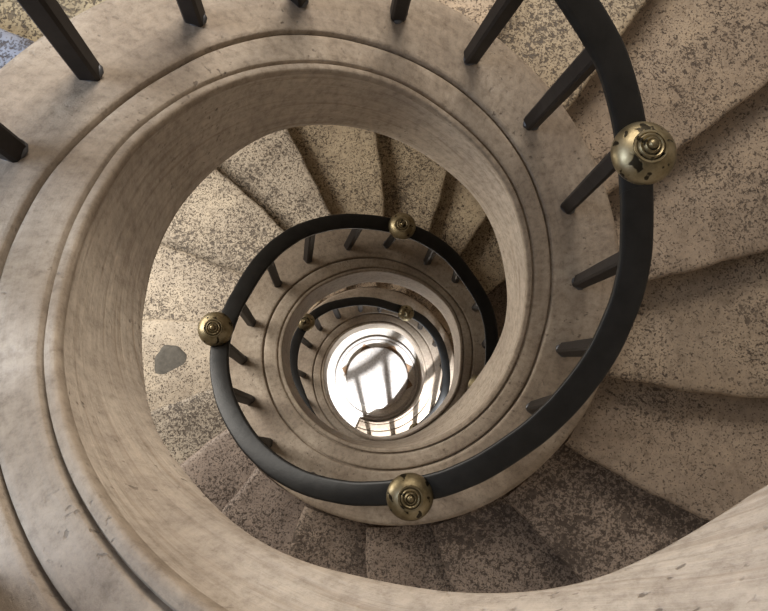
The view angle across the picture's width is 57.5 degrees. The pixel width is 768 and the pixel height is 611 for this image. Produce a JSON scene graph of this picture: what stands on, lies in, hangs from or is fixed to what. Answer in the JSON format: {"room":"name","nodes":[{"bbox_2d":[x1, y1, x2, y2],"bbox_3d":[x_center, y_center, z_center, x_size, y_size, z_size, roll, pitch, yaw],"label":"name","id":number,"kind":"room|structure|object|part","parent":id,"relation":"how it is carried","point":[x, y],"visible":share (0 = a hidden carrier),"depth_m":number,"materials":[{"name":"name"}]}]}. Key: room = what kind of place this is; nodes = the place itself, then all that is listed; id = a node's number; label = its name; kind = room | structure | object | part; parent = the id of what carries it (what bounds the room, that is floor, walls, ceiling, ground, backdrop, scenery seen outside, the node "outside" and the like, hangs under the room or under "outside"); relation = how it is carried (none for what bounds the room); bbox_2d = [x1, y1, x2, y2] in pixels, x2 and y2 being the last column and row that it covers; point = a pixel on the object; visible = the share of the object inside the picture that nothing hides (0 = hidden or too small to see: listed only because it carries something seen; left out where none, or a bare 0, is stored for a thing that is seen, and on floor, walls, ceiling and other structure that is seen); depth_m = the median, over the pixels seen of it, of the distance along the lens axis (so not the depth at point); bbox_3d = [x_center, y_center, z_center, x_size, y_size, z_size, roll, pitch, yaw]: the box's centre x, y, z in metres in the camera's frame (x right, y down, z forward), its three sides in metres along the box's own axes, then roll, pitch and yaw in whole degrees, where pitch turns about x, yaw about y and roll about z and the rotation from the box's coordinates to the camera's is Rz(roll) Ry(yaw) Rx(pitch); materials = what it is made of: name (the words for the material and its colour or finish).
{"room":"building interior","nodes":[
{"label":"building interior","id":0,"kind":"room"},
{"bbox_2d":[327,328,421,428],"bbox_3d":[-0.080,0.842,8.139,9.200,0.001,9.200,0,82,-1],"label":"floor","id":1,"kind":"structure","parent":0,"point":[351,418],"depth_m":8.15,"materials":[{"name":"stone"}]},
{"bbox_2d":[342,365,348,374],"bbox_3d":[-0.455,0.742,8.144,0.068,0.008,0.127,15,82,1],"label":"inlay","id":2,"kind":"object","parent":1,"relation":"on","point":[345,368],"visible":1,"depth_m":8.14,"materials":[{"name":"stone"}]},
{"bbox_2d":[361,345,370,350],"bbox_3d":[-0.226,0.485,8.184,0.127,0.008,0.068,-22,83,-4],"label":"inlay","id":3,"kind":"object","parent":1,"relation":"on","point":[364,347],"visible":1,"depth_m":8.18,"materials":[{"name":"stone"}]},
{"bbox_2d":[346,347,407,408],"bbox_3d":[-0.080,0.838,8.108,0.710,0.062,0.710,0,82,-1],"label":"disc","id":4,"kind":"object","parent":1,"relation":"on","point":[377,377],"visible":1,"depth_m":8.08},
{"bbox_2d":[335,336,418,419],"bbox_3d":[-0.080,0.840,8.125,0.976,0.025,0.976,0,82,-1],"label":"ring","id":5,"kind":"object","parent":1,"relation":"on","point":[360,342],"visible":1,"depth_m":8.12,"materials":[{"name":"beige stone"}]},
{"bbox_2d":[0,0,767,610],"bbox_3d":[-0.029,0.251,4.057,1.646,8.244,1.645,0,82,-1],"label":"stair stringer","id":6,"kind":"object","parent":1,"relation":"on","point":[97,513],"visible":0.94,"depth_m":1.48,"materials":[{"name":"stone"}]},
{"bbox_2d":[0,0,676,520],"bbox_3d":[-0.009,0.240,3.802,1.485,8.406,1.480,-39,84,-6],"label":"iron railing","id":7,"kind":"object","parent":6,"relation":"on","point":[642,153],"visible":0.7,"depth_m":1.93,"materials":[{"name":"black metal"}]},
{"bbox_3d":[-0.648,-0.269,1.218,0.052,0.011,0.052,0,82,-1],"label":"lead seat","id":8,"kind":"part","parent":7,"relation":"part of","materials":[{"name":"grey metal"}]},
{"bbox_3d":[-0.581,-0.461,1.382,0.052,0.011,0.053,0,82,-1],"label":"lead seat","id":9,"kind":"part","parent":7,"relation":"part of","materials":[{"name":"grey metal"}]},
{"bbox_3d":[-0.423,-0.649,1.568,0.052,0.011,0.053,0,82,-1],"label":"lead seat","id":10,"kind":"part","parent":7,"relation":"part of","materials":[{"name":"grey metal"}]},
{"bbox_3d":[-0.691,0.097,2.872,0.144,0.081,0.144,-43,84,-6],"label":"brass knob","id":11,"kind":"part","parent":7,"relation":"part of","materials":[{"name":"gold metal"}]},
{"bbox_3d":[-0.392,0.440,2.551,0.969,0.673,0.301,39,83,5],"label":"handrail","id":12,"kind":"part","parent":7,"relation":"part of","materials":[{"name":"metal"}]},
{"bbox_3d":[-0.213,-0.766,1.736,0.052,0.011,0.054,0,82,-1],"label":"lead seat","id":13,"kind":"part","parent":7,"relation":"part of","materials":[{"name":"grey metal"}]},
{"bbox_3d":[-0.576,0.575,5.268,0.253,0.673,1.012,-17,82,-3],"label":"handrail","id":14,"kind":"part","parent":7,"relation":"part of","materials":[{"name":"metal"}]},
{"bbox_3d":[-0.356,-0.262,3.349,1.022,0.715,0.286,-37,84,-6],"label":"handrail","id":15,"kind":"part","parent":7,"relation":"part of","materials":[{"name":"metal"}]},
{"bbox_3d":[-0.624,0.134,5.606,0.144,0.081,0.144,18,82,2],"label":"brass knob","id":16,"kind":"part","parent":7,"relation":"part of","materials":[{"name":"gold metal"}]},
{"bbox_3d":[-0.213,0.021,5.992,0.879,0.604,0.189,-9,82,-2],"label":"handrail","id":17,"kind":"part","parent":7,"relation":"part of","materials":[{"name":"metal"}]},
{"bbox_3d":[0.039,-0.786,1.886,0.052,0.011,0.052,0,82,-1],"label":"lead seat","id":18,"kind":"part","parent":7,"relation":"part of","materials":[{"name":"grey metal"}]},
{"bbox_3d":[0.094,-0.415,3.672,0.144,0.081,0.144,-28,83,-4],"label":"brass knob","id":19,"kind":"part","parent":7,"relation":"part of","materials":[{"name":"gold metal"}]},
{"bbox_3d":[0.196,0.068,6.230,0.144,0.081,0.144,34,83,4],"label":"brass knob","id":20,"kind":"part","parent":7,"relation":"part of","materials":[{"name":"gold metal"}]},
{"bbox_3d":[0.079,0.584,2.137,0.144,0.081,0.144,31,83,4],"label":"brass knob","id":21,"kind":"part","parent":7,"relation":"part of","materials":[{"name":"gold metal"}]},
{"bbox_3d":[0.314,1.228,6.894,0.144,0.081,0.144,-40,84,-6],"label":"brass knob","id":22,"kind":"part","parent":7,"relation":"part of","materials":[{"name":"gold metal"}]},
{"bbox_3d":[0.442,0.639,6.627,0.376,0.826,1.130,-5,82,-1],"label":"handrail","id":23,"kind":"part","parent":7,"relation":"part of","materials":[{"name":"metal"}]},
{"bbox_3d":[0.469,-0.004,4.022,0.277,0.682,1.018,-31,83,-5],"label":"handrail","id":24,"kind":"part","parent":7,"relation":"part of","materials":[{"name":"metal"}]},
{"bbox_3d":[0.579,0.487,4.231,0.144,0.081,0.144,-12,82,-2],"label":"brass knob","id":25,"kind":"part","parent":7,"relation":"part of","materials":[{"name":"gold metal"}]},
{"bbox_3d":[0.422,0.200,1.899,0.265,0.719,0.989,32,83,4],"label":"handrail","id":26,"kind":"part","parent":7,"relation":"part of","materials":[{"name":"metal"}]},
{"bbox_3d":[0.186,-0.649,1.309,0.987,0.697,0.279,21,82,2],"label":"handrail","id":27,"kind":"part","parent":7,"relation":"part of","materials":[{"name":"metal"}]},
{"bbox_3d":[0.576,-0.338,1.555,0.144,0.081,0.144,15,82,2],"label":"brass knob","id":28,"kind":"part","parent":7,"relation":"part of","materials":[{"name":"gold metal"}]},
{"bbox_2d":[384,346,397,354],"bbox_3d":[0.100,0.505,8.185,0.190,0.008,0.074,28,82,3],"label":"inlay","id":29,"kind":"object","parent":1,"relation":"on","point":[392,348],"visible":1,"depth_m":8.18,"materials":[{"name":"stone"}]},
{"bbox_2d":[404,363,410,372],"bbox_3d":[0.289,0.723,8.156,0.068,0.008,0.127,-18,82,-3],"label":"inlay","id":30,"kind":"object","parent":1,"relation":"on","point":[408,367],"visible":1,"depth_m":8.15,"materials":[{"name":"stone"}]},
{"bbox_2d":[406,379,412,389],"bbox_3d":[0.300,0.921,8.128,0.068,0.008,0.127,12,82,1],"label":"inlay","id":31,"kind":"object","parent":1,"relation":"on","point":[409,384],"visible":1,"depth_m":8.12,"materials":[{"name":"stone"}]},
{"bbox_3d":[-0.016,0.096,2.993,5.200,10.400,5.200,0,82,-1],"label":"wall","id":32,"kind":"structure","parent":0,"visible":0},
{"bbox_2d":[319,287,346,303],"bbox_3d":[-1.023,-0.565,6.863,0.849,0.141,1.472,-37,84,-6],"label":"stone step","id":33,"kind":"structure","parent":32,"relation":"attached to","point":[345,288],"depth_m":6.74,"materials":[{"name":"stone"}]},
{"bbox_2d":[297,301,319,326],"bbox_3d":[-1.381,-0.182,6.663,1.471,0.140,0.855,33,83,4],"label":"stone step","id":34,"kind":"structure","parent":33,"relation":"on","point":[318,302],"depth_m":6.58,"materials":[{"name":"stone"}]},
{"bbox_2d":[430,494,580,592],"bbox_3d":[0.828,1.380,2.866,0.896,0.129,1.479,-32,83,-5],"label":"stone step","id":35,"kind":"structure","parent":32,"relation":"attached to","point":[489,548],"depth_m":2.86,"materials":[{"name":"stone"}]},
{"bbox_2d":[503,443,709,581],"bbox_3d":[1.234,0.982,2.791,1.475,0.150,0.840,37,83,4],"label":"stone step","id":36,"kind":"structure","parent":35,"relation":"on","point":[599,523],"depth_m":2.74,"materials":[{"name":"stone"}]},
{"bbox_2d":[564,376,767,520],"bbox_3d":[1.471,0.496,2.720,1.469,0.140,0.826,18,82,2],"label":"stone step","id":37,"kind":"structure","parent":36,"relation":"on","point":[703,454],"depth_m":2.65,"materials":[{"name":"stone"}]},
{"bbox_2d":[606,250,767,397],"bbox_3d":[1.535,-0.079,2.667,1.466,0.136,0.908,0,82,-1],"label":"stone step","id":38,"kind":"structure","parent":37,"relation":"on","point":[704,330],"depth_m":2.57,"materials":[{"name":"stone"}]},
{"bbox_2d":[608,84,767,280],"bbox_3d":[1.393,-0.601,2.600,1.481,0.149,0.853,-24,83,-4],"label":"stone step","id":39,"kind":"structure","parent":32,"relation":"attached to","point":[711,208],"depth_m":2.50,"materials":[{"name":"stone"}]},
{"bbox_2d":[567,0,767,194],"bbox_3d":[1.090,-1.069,2.518,1.474,0.143,0.841,-43,84,-6],"label":"stone step","id":40,"kind":"structure","parent":39,"relation":"on","point":[693,62],"depth_m":2.42,"materials":[{"name":"stone"}]},
{"bbox_2d":[497,0,647,110],"bbox_3d":[0.669,-1.382,2.419,0.860,0.139,1.487,24,82,3],"label":"stone step","id":41,"kind":"structure","parent":40,"relation":"on","point":[538,32],"depth_m":2.28,"materials":[{"name":"stone"}]},
{"bbox_2d":[437,0,495,24],"bbox_3d":[0.196,-1.548,2.297,0.858,0.143,1.506,0,82,-1],"label":"stone step","id":42,"kind":"structure","parent":41,"relation":"on","point":[476,10],"depth_m":2.14,"materials":[{"name":"stone"}]},
{"bbox_3d":[-0.496,-1.571,2.148,1.067,0.144,1.488,0,82,-1],"label":"stone step","id":43,"kind":"structure","parent":42,"relation":"on","visible":0},
{"bbox_3d":[-0.977,-1.404,1.973,1.425,0.148,1.435,0,82,-1],"label":"stone step","id":44,"kind":"structure","parent":43,"relation":"on","visible":0},
{"bbox_2d":[0,0,105,41],"bbox_3d":[-1.306,-0.915,1.751,1.474,0.148,0.872,34,83,4],"label":"stone step","id":45,"kind":"structure","parent":44,"relation":"on","point":[14,19],"depth_m":1.65,"materials":[{"name":"stone"}]},
{"bbox_2d":[0,28,33,68],"bbox_3d":[-1.500,-0.596,1.558,1.555,0.144,0.820,0,82,-1],"label":"stone step","id":46,"kind":"structure","parent":45,"relation":"on","point":[11,45],"depth_m":1.49,"materials":[{"name":"stone"}]},
{"bbox_3d":[1.462,0.875,5.148,1.550,0.141,0.825,0,82,-1],"label":"stone step","id":47,"kind":"structure","parent":0,"visible":0},
{"bbox_3d":[1.508,0.123,5.118,1.460,0.141,0.910,0,82,-1],"label":"stone step","id":48,"kind":"structure","parent":47,"relation":"on","visible":0},
{"bbox_2d":[487,280,506,337],"bbox_3d":[1.322,-0.329,5.042,1.484,0.140,0.842,-29,83,-5],"label":"stone step","id":49,"kind":"structure","parent":48,"relation":"on","point":[497,296],"depth_m":4.92,"materials":[{"name":"stone"}]},
{"bbox_2d":[460,217,505,293],"bbox_3d":[0.969,-0.808,4.967,0.872,0.141,1.468,44,84,5],"label":"stone step","id":50,"kind":"structure","parent":49,"relation":"on","point":[482,255],"depth_m":4.83,"materials":[{"name":"stone"}]},
{"bbox_2d":[430,172,486,254],"bbox_3d":[0.579,-1.064,4.858,0.719,0.144,1.472,22,82,2],"label":"stone step","id":51,"kind":"structure","parent":50,"relation":"on","point":[458,216],"depth_m":4.72,"materials":[{"name":"stone"}]},
{"bbox_2d":[377,133,447,231],"bbox_3d":[0.147,-1.195,4.742,0.854,0.117,1.503,0,82,-1],"label":"stone step","id":52,"kind":"structure","parent":51,"relation":"on","point":[413,183],"depth_m":4.64,"materials":[{"name":"stone"}]},
{"bbox_2d":[288,125,384,215],"bbox_3d":[-0.479,-1.163,4.601,0.910,0.142,1.475,-15,82,-3],"label":"stone step","id":53,"kind":"structure","parent":52,"relation":"on","point":[344,162],"depth_m":4.50,"materials":[{"name":"stone"}]},
{"bbox_2d":[216,129,331,230],"bbox_3d":[-0.972,-0.936,4.415,0.831,0.152,1.472,-35,84,-5],"label":"stone step","id":54,"kind":"structure","parent":53,"relation":"on","point":[271,170],"depth_m":4.33,"materials":[{"name":"stone"}]},
{"bbox_2d":[161,169,283,273],"bbox_3d":[-1.359,-0.524,4.207,1.475,0.137,0.975,34,83,4],"label":"stone step","id":55,"kind":"structure","parent":54,"relation":"on","point":[218,223],"depth_m":4.14,"materials":[{"name":"stone"}]},
{"bbox_2d":[143,243,241,320],"bbox_3d":[-1.540,-0.153,4.002,1.537,0.162,0.827,0,82,-1],"label":"stone step","id":56,"kind":"structure","parent":55,"relation":"on","point":[182,285],"depth_m":3.93,"materials":[{"name":"stone"}]},
{"bbox_2d":[142,319,211,410],"bbox_3d":[-1.533,0.507,3.755,1.488,0.141,0.968,-12,82,-2],"label":"stone step","id":57,"kind":"structure","parent":56,"relation":"on","point":[176,362],"depth_m":3.73,"materials":[{"name":"stone"}]},
{"bbox_2d":[150,388,226,464],"bbox_3d":[-1.368,0.946,3.543,1.480,0.162,0.667,-33,84,-5],"label":"stone step","id":58,"kind":"structure","parent":57,"relation":"on","point":[186,425],"depth_m":3.52,"materials":[{"name":"stone"}]},
{"bbox_2d":[180,429,256,510],"bbox_3d":[-1.102,1.264,3.365,0.685,0.109,1.480,41,83,5],"label":"stone step","id":59,"kind":"structure","parent":58,"relation":"on","point":[220,468],"depth_m":3.39,"materials":[{"name":"stone"}]},
{"bbox_2d":[221,467,311,553],"bbox_3d":[-0.668,1.552,3.218,0.838,0.113,1.466,28,82,3],"label":"stone step","id":60,"kind":"structure","parent":59,"relation":"on","point":[262,508],"depth_m":3.25,"materials":[{"name":"stone"}]},
{"bbox_2d":[287,506,372,577],"bbox_3d":[-0.250,1.652,3.085,0.838,0.137,1.507,0,82,-1],"label":"stone step","id":61,"kind":"structure","parent":60,"relation":"on","point":[320,538],"depth_m":3.11,"materials":[{"name":"stone"}]},
{"bbox_2d":[365,522,453,591],"bbox_3d":[0.334,1.609,2.961,0.777,0.140,1.474,-13,82,-3],"label":"stone step","id":62,"kind":"structure","parent":61,"relation":"on","point":[407,555],"depth_m":2.97,"materials":[{"name":"stone"}]},
{"bbox_3d":[1.432,1.231,7.612,1.548,0.140,0.823,0,82,-1],"label":"stone step","id":63,"kind":"structure","parent":0,"visible":0},
{"bbox_3d":[1.477,0.477,7.581,1.460,0.141,0.905,0,82,-1],"label":"stone step","id":64,"kind":"structure","parent":63,"relation":"on","visible":0},
{"bbox_2d":[446,332,453,353],"bbox_3d":[1.283,-0.017,7.511,1.464,0.141,0.859,-24,83,-4],"label":"stone step","id":65,"kind":"structure","parent":64,"relation":"on","point":[449,335],"depth_m":7.38,"materials":[{"name":"stone"}]},
{"bbox_2d":[428,305,450,333],"bbox_3d":[0.948,-0.438,7.428,0.850,0.140,1.471,44,84,5],"label":"stone step","id":66,"kind":"structure","parent":65,"relation":"on","point":[434,310],"depth_m":7.27,"materials":[{"name":"stone"}]},
{"bbox_2d":[404,288,433,309],"bbox_3d":[0.500,-0.726,7.325,0.850,0.140,1.474,23,82,3],"label":"stone step","id":67,"kind":"structure","parent":66,"relation":"on","point":[410,293],"depth_m":7.16,"materials":[{"name":"stone"}]},
{"bbox_2d":[375,282,406,293],"bbox_3d":[0.010,-0.846,7.196,0.845,0.141,1.489,0,82,-1],"label":"stone step","id":68,"kind":"structure","parent":67,"relation":"on","point":[397,288],"depth_m":7.04,"materials":[{"name":"stone"}]},
{"bbox_2d":[346,282,377,290],"bbox_3d":[-0.567,-0.795,7.042,0.850,0.140,1.469,-16,82,-3],"label":"stone step","id":69,"kind":"structure","parent":68,"relation":"on","point":[367,284],"depth_m":6.89,"materials":[{"name":"stone"}]}
]}

